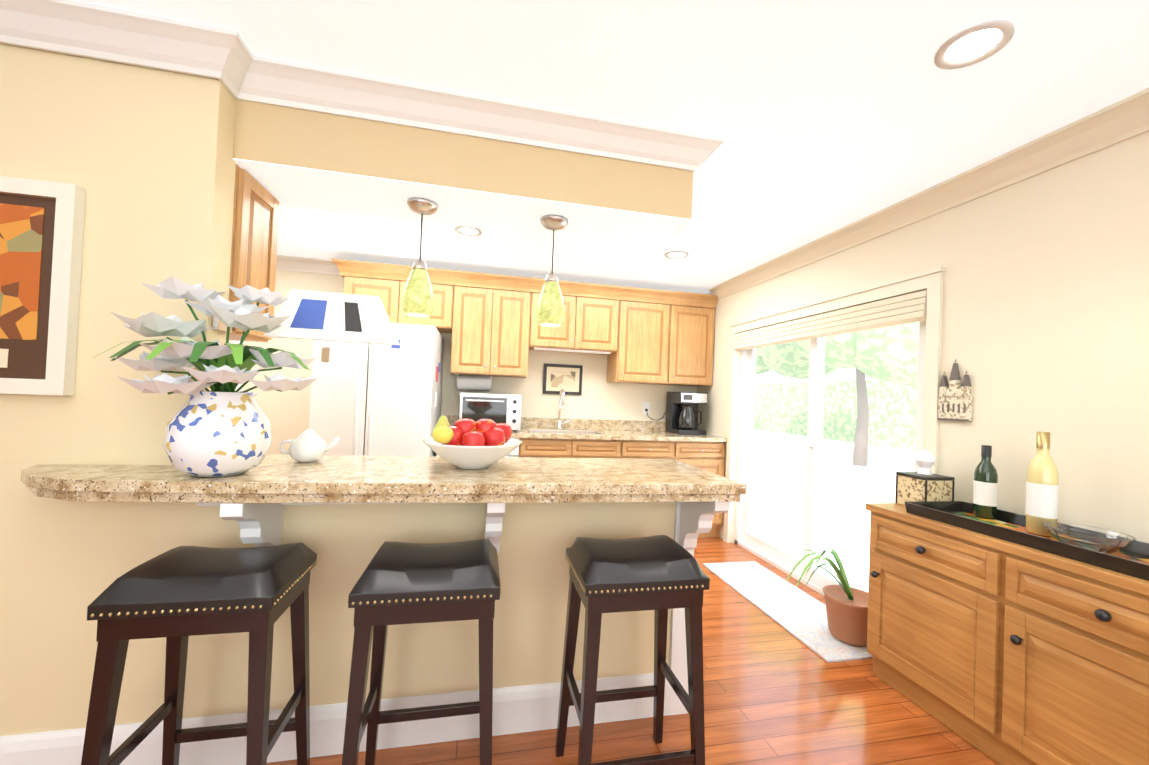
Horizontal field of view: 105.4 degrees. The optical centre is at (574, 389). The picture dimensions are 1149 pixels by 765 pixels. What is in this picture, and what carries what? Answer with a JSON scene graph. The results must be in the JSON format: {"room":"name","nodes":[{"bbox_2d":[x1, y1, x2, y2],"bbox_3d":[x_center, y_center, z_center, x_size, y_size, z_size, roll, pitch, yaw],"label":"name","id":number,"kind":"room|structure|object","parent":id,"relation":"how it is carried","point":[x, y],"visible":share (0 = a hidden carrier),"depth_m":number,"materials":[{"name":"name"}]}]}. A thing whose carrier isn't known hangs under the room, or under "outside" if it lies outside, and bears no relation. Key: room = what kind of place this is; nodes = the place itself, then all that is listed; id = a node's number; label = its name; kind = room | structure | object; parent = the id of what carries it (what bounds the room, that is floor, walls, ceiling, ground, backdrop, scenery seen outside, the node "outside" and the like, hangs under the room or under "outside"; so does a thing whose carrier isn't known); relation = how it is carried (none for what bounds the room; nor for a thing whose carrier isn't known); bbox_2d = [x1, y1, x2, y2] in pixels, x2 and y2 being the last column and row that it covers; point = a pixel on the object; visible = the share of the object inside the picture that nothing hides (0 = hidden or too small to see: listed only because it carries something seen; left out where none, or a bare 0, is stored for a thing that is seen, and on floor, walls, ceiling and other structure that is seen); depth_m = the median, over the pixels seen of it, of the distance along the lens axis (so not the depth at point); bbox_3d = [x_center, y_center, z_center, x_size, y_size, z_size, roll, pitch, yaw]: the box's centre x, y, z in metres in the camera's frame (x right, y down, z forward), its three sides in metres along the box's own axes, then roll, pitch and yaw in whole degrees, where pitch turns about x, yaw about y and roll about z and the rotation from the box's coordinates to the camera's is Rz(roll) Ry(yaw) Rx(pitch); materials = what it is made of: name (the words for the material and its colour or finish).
{"room":"kitchen","nodes":[
{"label":"kitchen","id":0,"kind":"room"},
{"bbox_2d":[212,289,399,344],"bbox_3d":[-0.903,-0.249,1.509,0.579,0.160,0.120,3,-1,-12],"label":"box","id":1,"kind":"object","parent":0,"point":[328,316],"visible":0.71,"depth_m":1.47,"materials":[{"name":"white paint"},{"name":"blue paint"},{"name":"black paint"}]},
{"bbox_2d":[0,43,693,735],"bbox_3d":[-2.442,-0.006,1.188,5.980,2.310,0.130,3,-1,-12],"label":"wall","id":2,"kind":"structure","parent":0,"point":[144,157],"depth_m":1.38,"materials":[{"name":"beige paint"}]},
{"bbox_2d":[0,176,85,394],"bbox_3d":[-1.867,-0.312,1.243,0.740,0.630,0.036,3,-1,-12],"label":"picture frame","id":3,"kind":"object","parent":2,"relation":"attached to","point":[41,234],"visible":0.91,"depth_m":1.29,"materials":[{"name":"beige paint"}]},
{"bbox_2d":[229,164,279,341],"bbox_3d":[-1.507,-0.504,1.611,0.620,0.594,0.295,3,-1,-12],"label":"upper cabinet","id":4,"kind":"object","parent":2,"relation":"attached to","point":[255,234],"visible":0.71,"depth_m":1.63,"materials":[{"name":"brown wood"}]},
{"bbox_2d":[0,673,669,764],"bbox_3d":[-2.513,1.065,1.108,5.900,0.159,0.016,3,-1,-12],"label":"baseboard","id":5,"kind":"structure","parent":2,"relation":"attached to","point":[524,708],"depth_m":1.46,"materials":[{"name":"white wood"}]},
{"bbox_2d":[0,0,1148,299],"bbox_3d":[-1.582,-1.084,0.533,7.300,0.105,6.660,3,-1,-12],"label":"crown molding","id":6,"kind":"structure","parent":2,"relation":"attached to","point":[234,64],"depth_m":1.59,"materials":[{"name":"beige wood"}]},
{"bbox_2d":[243,270,696,454],"bbox_3d":[-2.329,0.039,3.841,7.580,2.310,0.144,3,-1,-12],"label":"wall","id":7,"kind":"structure","parent":0,"point":[286,413],"depth_m":4.14,"materials":[{"name":"beige paint"}]},
{"bbox_2d":[232,340,244,391],"bbox_3d":[-4.027,0.059,3.475,2.510,2.119,0.159,3,-1,-12],"label":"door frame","id":8,"kind":"structure","parent":7,"relation":"attached to","point":[237,342],"depth_m":3.65,"materials":[{"name":"white"}]},
{"bbox_2d":[340,259,410,323],"bbox_3d":[-1.664,-0.781,3.743,0.487,0.480,0.338,3,-1,-12],"label":"upper cabinet","id":9,"kind":"object","parent":7,"relation":"attached to","point":[385,281],"depth_m":3.58,"materials":[{"name":"brown wood"}]},
{"bbox_2d":[407,266,450,332],"bbox_3d":[-1.301,-0.765,3.819,0.487,0.480,0.338,3,-1,-12],"label":"upper cabinet","id":10,"kind":"object","parent":7,"relation":"attached to","point":[440,280],"depth_m":3.68,"materials":[{"name":"brown wood"}]},
{"bbox_2d":[450,270,502,377],"bbox_3d":[-0.880,-0.557,3.907,0.387,0.860,0.338,3,-1,-12],"label":"upper cabinet","id":11,"kind":"object","parent":7,"relation":"attached to","point":[489,322],"depth_m":3.74,"materials":[{"name":"brown wood"}]},
{"bbox_2d":[499,275,538,377],"bbox_3d":[-0.583,-0.544,3.970,0.453,0.860,0.338,3,-1,-12],"label":"upper cabinet","id":12,"kind":"object","parent":7,"relation":"attached to","point":[513,348],"depth_m":3.81,"materials":[{"name":"brown wood"}]},
{"bbox_2d":[444,415,665,430],"bbox_3d":[0.025,0.335,4.254,2.498,0.100,0.022,3,-1,-12],"label":"backsplash","id":13,"kind":"structure","parent":7,"relation":"attached to","point":[588,424],"depth_m":4.28,"materials":[{"name":"beige stone"}]},
{"bbox_2d":[527,278,586,352],"bbox_3d":[-0.192,-0.662,4.053,0.462,0.590,0.338,3,-1,-12],"label":"upper cabinet","id":14,"kind":"object","parent":7,"relation":"attached to","point":[568,337],"depth_m":3.90,"materials":[{"name":"brown wood"}]},
{"bbox_2d":[543,363,582,394],"bbox_3d":[-0.113,-0.096,4.227,0.380,0.290,0.025,3,-1,-12],"label":"picture frame","id":15,"kind":"object","parent":7,"relation":"attached to","point":[557,378],"visible":0.93,"depth_m":4.22,"materials":[{"name":"grey"}]},
{"bbox_2d":[579,283,610,353],"bbox_3d":[0.146,-0.647,4.124,0.462,0.590,0.338,3,-1,-12],"label":"upper cabinet","id":16,"kind":"object","parent":7,"relation":"attached to","point":[597,300],"depth_m":3.96,"materials":[{"name":"brown wood"}]},
{"bbox_2d":[602,286,678,384],"bbox_3d":[0.612,-0.492,4.222,0.630,0.860,0.338,3,-1,-12],"label":"upper cabinet","id":17,"kind":"object","parent":7,"relation":"attached to","point":[644,322],"depth_m":4.06,"materials":[{"name":"brown wood"}]},
{"bbox_2d":[642,402,664,420],"bbox_3d":[0.795,0.220,4.387,0.217,0.184,0.083,3,-1,-12],"label":"outlet","id":18,"kind":"object","parent":7,"relation":"attached to","point":[645,407],"visible":0.98,"depth_m":4.41,"materials":[{"name":"white plastic"}]},
{"bbox_2d":[675,292,717,385],"bbox_3d":[1.053,-0.472,4.315,0.533,0.860,0.338,3,-1,-12],"label":"upper cabinet","id":19,"kind":"object","parent":7,"relation":"attached to","point":[696,311],"depth_m":4.16,"materials":[{"name":"brown wood"}]},
{"bbox_2d":[74,0,1148,293],"bbox_3d":[-1.692,-1.174,1.073,7.580,0.080,8.040,3,-1,-12],"label":"ceiling","id":20,"kind":"structure","parent":0,"point":[822,118],"depth_m":1.48,"materials":[{"name":"white paint"}]},
{"bbox_2d":[233,100,693,248],"bbox_3d":[-0.371,-0.911,1.871,1.713,0.314,0.380,3,-1,-12],"label":"soffit","id":21,"kind":"structure","parent":20,"relation":"attached to","point":[285,156],"depth_m":1.71,"materials":[{"name":"beige paint"}]},
{"bbox_2d":[402,197,437,316],"bbox_3d":[-0.636,-0.534,1.803,0.128,0.460,0.126,3,-1,-12],"label":"pendant light","id":22,"kind":"object","parent":21,"relation":"hanging from","point":[418,298],"visible":1,"depth_m":1.76,"materials":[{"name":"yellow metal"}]},
{"bbox_2d":[536,215,567,326],"bbox_3d":[-0.098,-0.511,1.916,0.128,0.460,0.126,3,-1,-12],"label":"pendant light","id":23,"kind":"object","parent":21,"relation":"hanging from","point":[550,310],"visible":0.98,"depth_m":1.88,"materials":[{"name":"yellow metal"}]},
{"bbox_2d":[455,226,481,235],"bbox_3d":[-0.709,-1.060,2.936,0.176,0.009,0.176,3,-1,-12],"label":"recessed light","id":24,"kind":"object","parent":20,"relation":"in","point":[468,231],"visible":0.94,"depth_m":2.94,"materials":[{"name":"white"}]},
{"bbox_2d":[665,250,688,258],"bbox_3d":[0.758,-0.996,3.245,0.176,0.009,0.176,3,-1,-12],"label":"recessed light","id":25,"kind":"object","parent":20,"relation":"in","point":[677,254],"visible":1,"depth_m":3.24,"materials":[{"name":"white"}]},
{"bbox_2d":[934,19,1014,69],"bbox_3d":[1.171,-1.009,1.288,0.176,0.009,0.176,3,-1,-12],"label":"recessed light","id":26,"kind":"object","parent":20,"relation":"in","point":[972,41],"visible":1,"depth_m":1.28,"materials":[{"name":"white"}]},
{"bbox_2d":[267,537,999,764],"bbox_3d":[-1.788,1.204,1.037,7.580,0.060,8.040,3,-1,-12],"label":"floor","id":27,"kind":"structure","parent":0,"point":[775,693],"depth_m":1.70,"materials":[{"name":"brown wood"}]},
{"bbox_2d":[81,543,316,764],"bbox_3d":[-0.966,0.829,1.172,0.386,0.761,0.342,3,-1,-12],"label":"bar stool","id":28,"kind":"object","parent":27,"relation":"on","point":[176,597],"visible":1,"depth_m":1.07,"materials":[{"name":"black leather"}]},
{"bbox_2d":[309,323,443,455],"bbox_3d":[-1.520,0.370,3.464,0.804,1.702,0.872,3,-1,-12],"label":"refrigerator","id":29,"kind":"object","parent":27,"relation":"on","point":[368,399],"visible":0.38,"depth_m":3.11,"materials":[{"name":"white metal"}]},
{"bbox_2d":[342,539,501,764],"bbox_3d":[-0.426,0.852,1.276,0.386,0.761,0.342,3,-1,-12],"label":"bar stool","id":30,"kind":"object","parent":27,"relation":"on","point":[397,583],"visible":1,"depth_m":1.17,"materials":[{"name":"black leather"}]},
{"bbox_2d":[220,503,680,553],"bbox_3d":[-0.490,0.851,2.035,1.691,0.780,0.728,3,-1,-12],"label":"brackets","id":31,"kind":"object","parent":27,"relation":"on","point":[259,526],"depth_m":1.34,"materials":[{"name":"white wood"}]},
{"bbox_2d":[217,463,684,506],"bbox_3d":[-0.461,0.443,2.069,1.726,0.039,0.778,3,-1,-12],"label":"island countertop","id":32,"kind":"structure","parent":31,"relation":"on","point":[314,483],"depth_m":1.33,"materials":[{"name":"beige stone"}]},
{"bbox_2d":[93,276,318,476],"bbox_3d":[-1.015,-0.032,1.224,0.549,0.557,0.379,3,-1,-12],"label":"flower vase","id":33,"kind":"object","parent":32,"relation":"on","point":[222,428],"visible":1,"depth_m":1.21,"materials":[{"name":"white ceramic"}]},
{"bbox_2d":[280,429,339,462],"bbox_3d":[-0.936,0.198,1.551,0.192,0.113,0.116,3,-1,-12],"label":"teapot","id":34,"kind":"object","parent":32,"relation":"on","point":[307,445],"visible":1,"depth_m":1.52,"materials":[{"name":"white ceramic"}]},
{"bbox_2d":[422,415,521,469],"bbox_3d":[-0.362,0.188,1.570,0.350,0.179,0.350,3,-1,-12],"label":"fruit bowl","id":35,"kind":"object","parent":32,"relation":"on","point":[465,443],"visible":1,"depth_m":1.50,"materials":[{"name":"white ceramic"}]},
{"bbox_2d":[436,439,531,456],"bbox_3d":[-0.804,0.817,3.776,0.713,0.874,0.608,3,-1,-12],"label":"base cabinet","id":36,"kind":"object","parent":27,"relation":"on","point":[522,450],"depth_m":3.55,"materials":[{"name":"brown wood"}]},
{"bbox_2d":[528,439,579,457],"bbox_3d":[-0.279,0.840,3.887,0.488,0.874,0.608,3,-1,-12],"label":"base cabinet","id":37,"kind":"object","parent":27,"relation":"on","point":[541,448],"depth_m":3.61,"materials":[{"name":"brown wood"}]},
{"bbox_2d":[580,439,623,457],"bbox_3d":[0.080,0.855,3.963,0.491,0.874,0.608,3,-1,-12],"label":"base cabinet","id":38,"kind":"object","parent":27,"relation":"on","point":[589,448],"depth_m":3.69,"materials":[{"name":"brown wood"}]},
{"bbox_2d":[555,535,709,764],"bbox_3d":[0.172,0.878,1.392,0.386,0.761,0.342,3,-1,-12],"label":"bar stool","id":39,"kind":"object","parent":27,"relation":"on","point":[660,575],"visible":1,"depth_m":1.29,"materials":[{"name":"black leather"}]},
{"bbox_2d":[624,439,683,462],"bbox_3d":[0.560,0.876,4.064,0.624,0.874,0.608,3,-1,-12],"label":"base cabinet","id":40,"kind":"object","parent":27,"relation":"on","point":[633,448],"depth_m":3.78,"materials":[{"name":"brown wood"}]},
{"bbox_2d":[684,443,724,537],"bbox_3d":[1.042,0.897,4.166,0.498,0.874,0.608,3,-1,-12],"label":"base cabinet","id":41,"kind":"object","parent":27,"relation":"on","point":[710,457],"depth_m":3.90,"materials":[{"name":"brown wood"}]},
{"bbox_2d":[511,427,726,442],"bbox_3d":[0.086,0.400,3.952,2.498,0.035,0.638,3,-1,-12],"label":"countertop","id":42,"kind":"structure","parent":41,"relation":"on","point":[524,432],"depth_m":3.83,"materials":[{"name":"beige stone"}]},
{"bbox_2d":[459,393,521,430],"bbox_3d":[-0.728,0.192,3.786,0.500,0.309,0.433,3,-1,-12],"label":"toaster oven","id":43,"kind":"object","parent":42,"relation":"on","point":[500,408],"visible":0.83,"depth_m":3.62,"materials":[{"name":"silver metal"}]},
{"bbox_2d":[556,388,569,428],"bbox_3d":[-0.086,0.184,4.077,0.131,0.386,0.214,3,-1,-12],"label":"faucet","id":44,"kind":"object","parent":42,"relation":"on","point":[562,395],"visible":1,"depth_m":4.13,"materials":[{"name":"silver metal"}]},
{"bbox_2d":[572,431,603,434],"bbox_3d":[-0.079,0.478,3.902,0.644,0.195,0.354,3,-1,-12],"label":"sink","id":45,"kind":"object","parent":42,"relation":"in","point":[573,432],"depth_m":4.09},
{"bbox_2d":[665,392,707,434],"bbox_3d":[1.080,0.227,4.229,0.280,0.399,0.311,3,-1,-12],"label":"coffee maker","id":46,"kind":"object","parent":42,"relation":"on","point":[682,410],"visible":1,"depth_m":4.12,"materials":[{"name":"black plastic"}]},
{"bbox_2d":[703,561,872,662],"bbox_3d":[1.305,1.320,2.742,0.440,0.009,1.220,3,-1,-12],"label":"area rug","id":47,"kind":"object","parent":27,"relation":"on","point":[797,613],"visible":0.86,"depth_m":2.66,"materials":[{"name":"white fabric"}]},
{"bbox_2d":[784,548,867,646],"bbox_3d":[1.340,1.087,2.378,0.492,0.442,0.440,3,-1,-12],"label":"potted plant","id":48,"kind":"object","parent":47,"relation":"on","point":[847,609],"visible":0.9,"depth_m":2.29,"materials":[{"name":"green plant"}]},
{"bbox_2d":[865,503,1148,764],"bbox_3d":[1.736,0.926,1.027,0.394,0.780,2.180,3,-1,-12],"label":"sideboard","id":49,"kind":"object","parent":27,"relation":"on","point":[1001,651],"visible":1,"depth_m":1.49,"materials":[{"name":"brown wood"}]},
{"bbox_2d":[895,450,954,504],"bbox_3d":[1.631,0.413,2.040,0.160,0.265,0.149,3,-1,-12],"label":"tissue box","id":50,"kind":"object","parent":49,"relation":"on","point":[924,483],"visible":0.77,"depth_m":2.00,"materials":[{"name":"beige"}]},
{"bbox_2d":[904,501,1148,580],"bbox_3d":[1.690,0.517,1.495,0.324,0.045,0.934,3,-1,-12],"label":"serving tray","id":51,"kind":"object","parent":49,"relation":"on","point":[1132,560],"visible":0.85,"depth_m":1.53,"materials":[{"name":"black paint"}]},
{"bbox_2d":[973,445,997,518],"bbox_3d":[1.723,0.385,1.835,0.076,0.301,0.076,3,-1,-12],"label":"wine bottle","id":52,"kind":"object","parent":51,"relation":"on","point":[985,491],"visible":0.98,"depth_m":1.81,"materials":[{"name":"green glass"}]},
{"bbox_2d":[1026,431,1058,535],"bbox_3d":[1.719,0.344,1.610,0.082,0.376,0.082,3,-1,-12],"label":"wine bottle","id":53,"kind":"object","parent":51,"relation":"on","point":[1042,485],"visible":0.98,"depth_m":1.59,"materials":[{"name":"yellow glass"}]},
{"bbox_2d":[1043,522,1135,553],"bbox_3d":[1.683,0.495,1.437,0.200,0.063,0.200,3,-1,-12],"label":"glass dish","id":54,"kind":"object","parent":51,"relation":"on","point":[1106,541],"visible":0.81,"depth_m":1.42,"materials":[{"name":"clear glass"}]},
{"bbox_2d":[696,131,1148,542],"bbox_3d":[2.010,0.175,1.284,0.140,2.310,6.940,3,-1,-12],"label":"wall","id":55,"kind":"structure","parent":0,"point":[1045,320],"depth_m":1.75,"materials":[{"name":"beige paint"}]},
{"bbox_2d":[735,321,925,595],"bbox_3d":[1.653,0.423,3.026,0.090,1.840,1.700,3,-1,-12],"label":"sliding glass door","id":56,"kind":"structure","parent":55,"relation":"in","point":[766,551],"depth_m":3.02,"materials":[{"name":"white plastic"}]},
{"bbox_2d":[733,289,926,350],"bbox_3d":[1.597,-0.420,3.020,0.064,0.156,1.690,3,-1,-12],"label":"roman shade","id":57,"kind":"object","parent":56,"relation":"attached to","point":[903,309],"visible":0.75,"depth_m":2.68,"materials":[{"name":"beige fabric"}]},
{"bbox_2d":[723,266,945,542],"bbox_3d":[1.552,0.374,3.005,0.030,1.926,1.850,3,-1,-12],"label":"door frame","id":58,"kind":"structure","parent":55,"relation":"in","point":[930,281],"depth_m":2.31,"materials":[{"name":"beige wood"}]},
{"bbox_2d":[938,359,972,421],"bbox_3d":[1.774,0.002,2.043,0.020,0.289,0.140,3,-1,-12],"label":"decor","id":59,"kind":"object","parent":55,"relation":"attached to","point":[955,402],"visible":0.98,"depth_m":2.03,"materials":[{"name":"brown wood"}]},
{"label":"outside","id":60,"kind":"structure","parent":0,"visible":0},
{"bbox_2d":[750,429,914,591],"bbox_3d":[8.279,1.789,10.028,15.860,0.060,28.000,3,-1,-12],"label":"ground","id":61,"kind":"structure","parent":60,"point":[832,503],"depth_m":6.38,"materials":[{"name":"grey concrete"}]},
{"bbox_2d":[755,355,771,374],"bbox_3d":[5.886,-0.700,15.480,4.999,4.897,5.525,3,-1,-12],"label":"tree","id":62,"kind":"object","parent":61,"relation":"on","point":[760,367],"depth_m":14.11,"materials":[{"name":"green plant"}]},
{"bbox_2d":[756,345,773,354],"bbox_3d":[2.751,-0.336,9.013,2.895,3.720,3.557,3,-1,-12],"label":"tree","id":63,"kind":"object","parent":61,"relation":"on","point":[760,350],"depth_m":8.70,"materials":[{"name":"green plant"}]},
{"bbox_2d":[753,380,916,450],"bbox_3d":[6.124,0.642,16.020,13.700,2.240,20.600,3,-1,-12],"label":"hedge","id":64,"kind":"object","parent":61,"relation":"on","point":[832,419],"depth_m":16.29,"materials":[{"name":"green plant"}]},
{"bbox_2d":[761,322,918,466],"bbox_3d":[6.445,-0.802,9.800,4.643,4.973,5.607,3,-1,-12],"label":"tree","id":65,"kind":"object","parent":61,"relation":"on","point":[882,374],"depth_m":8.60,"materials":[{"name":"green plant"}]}
]}

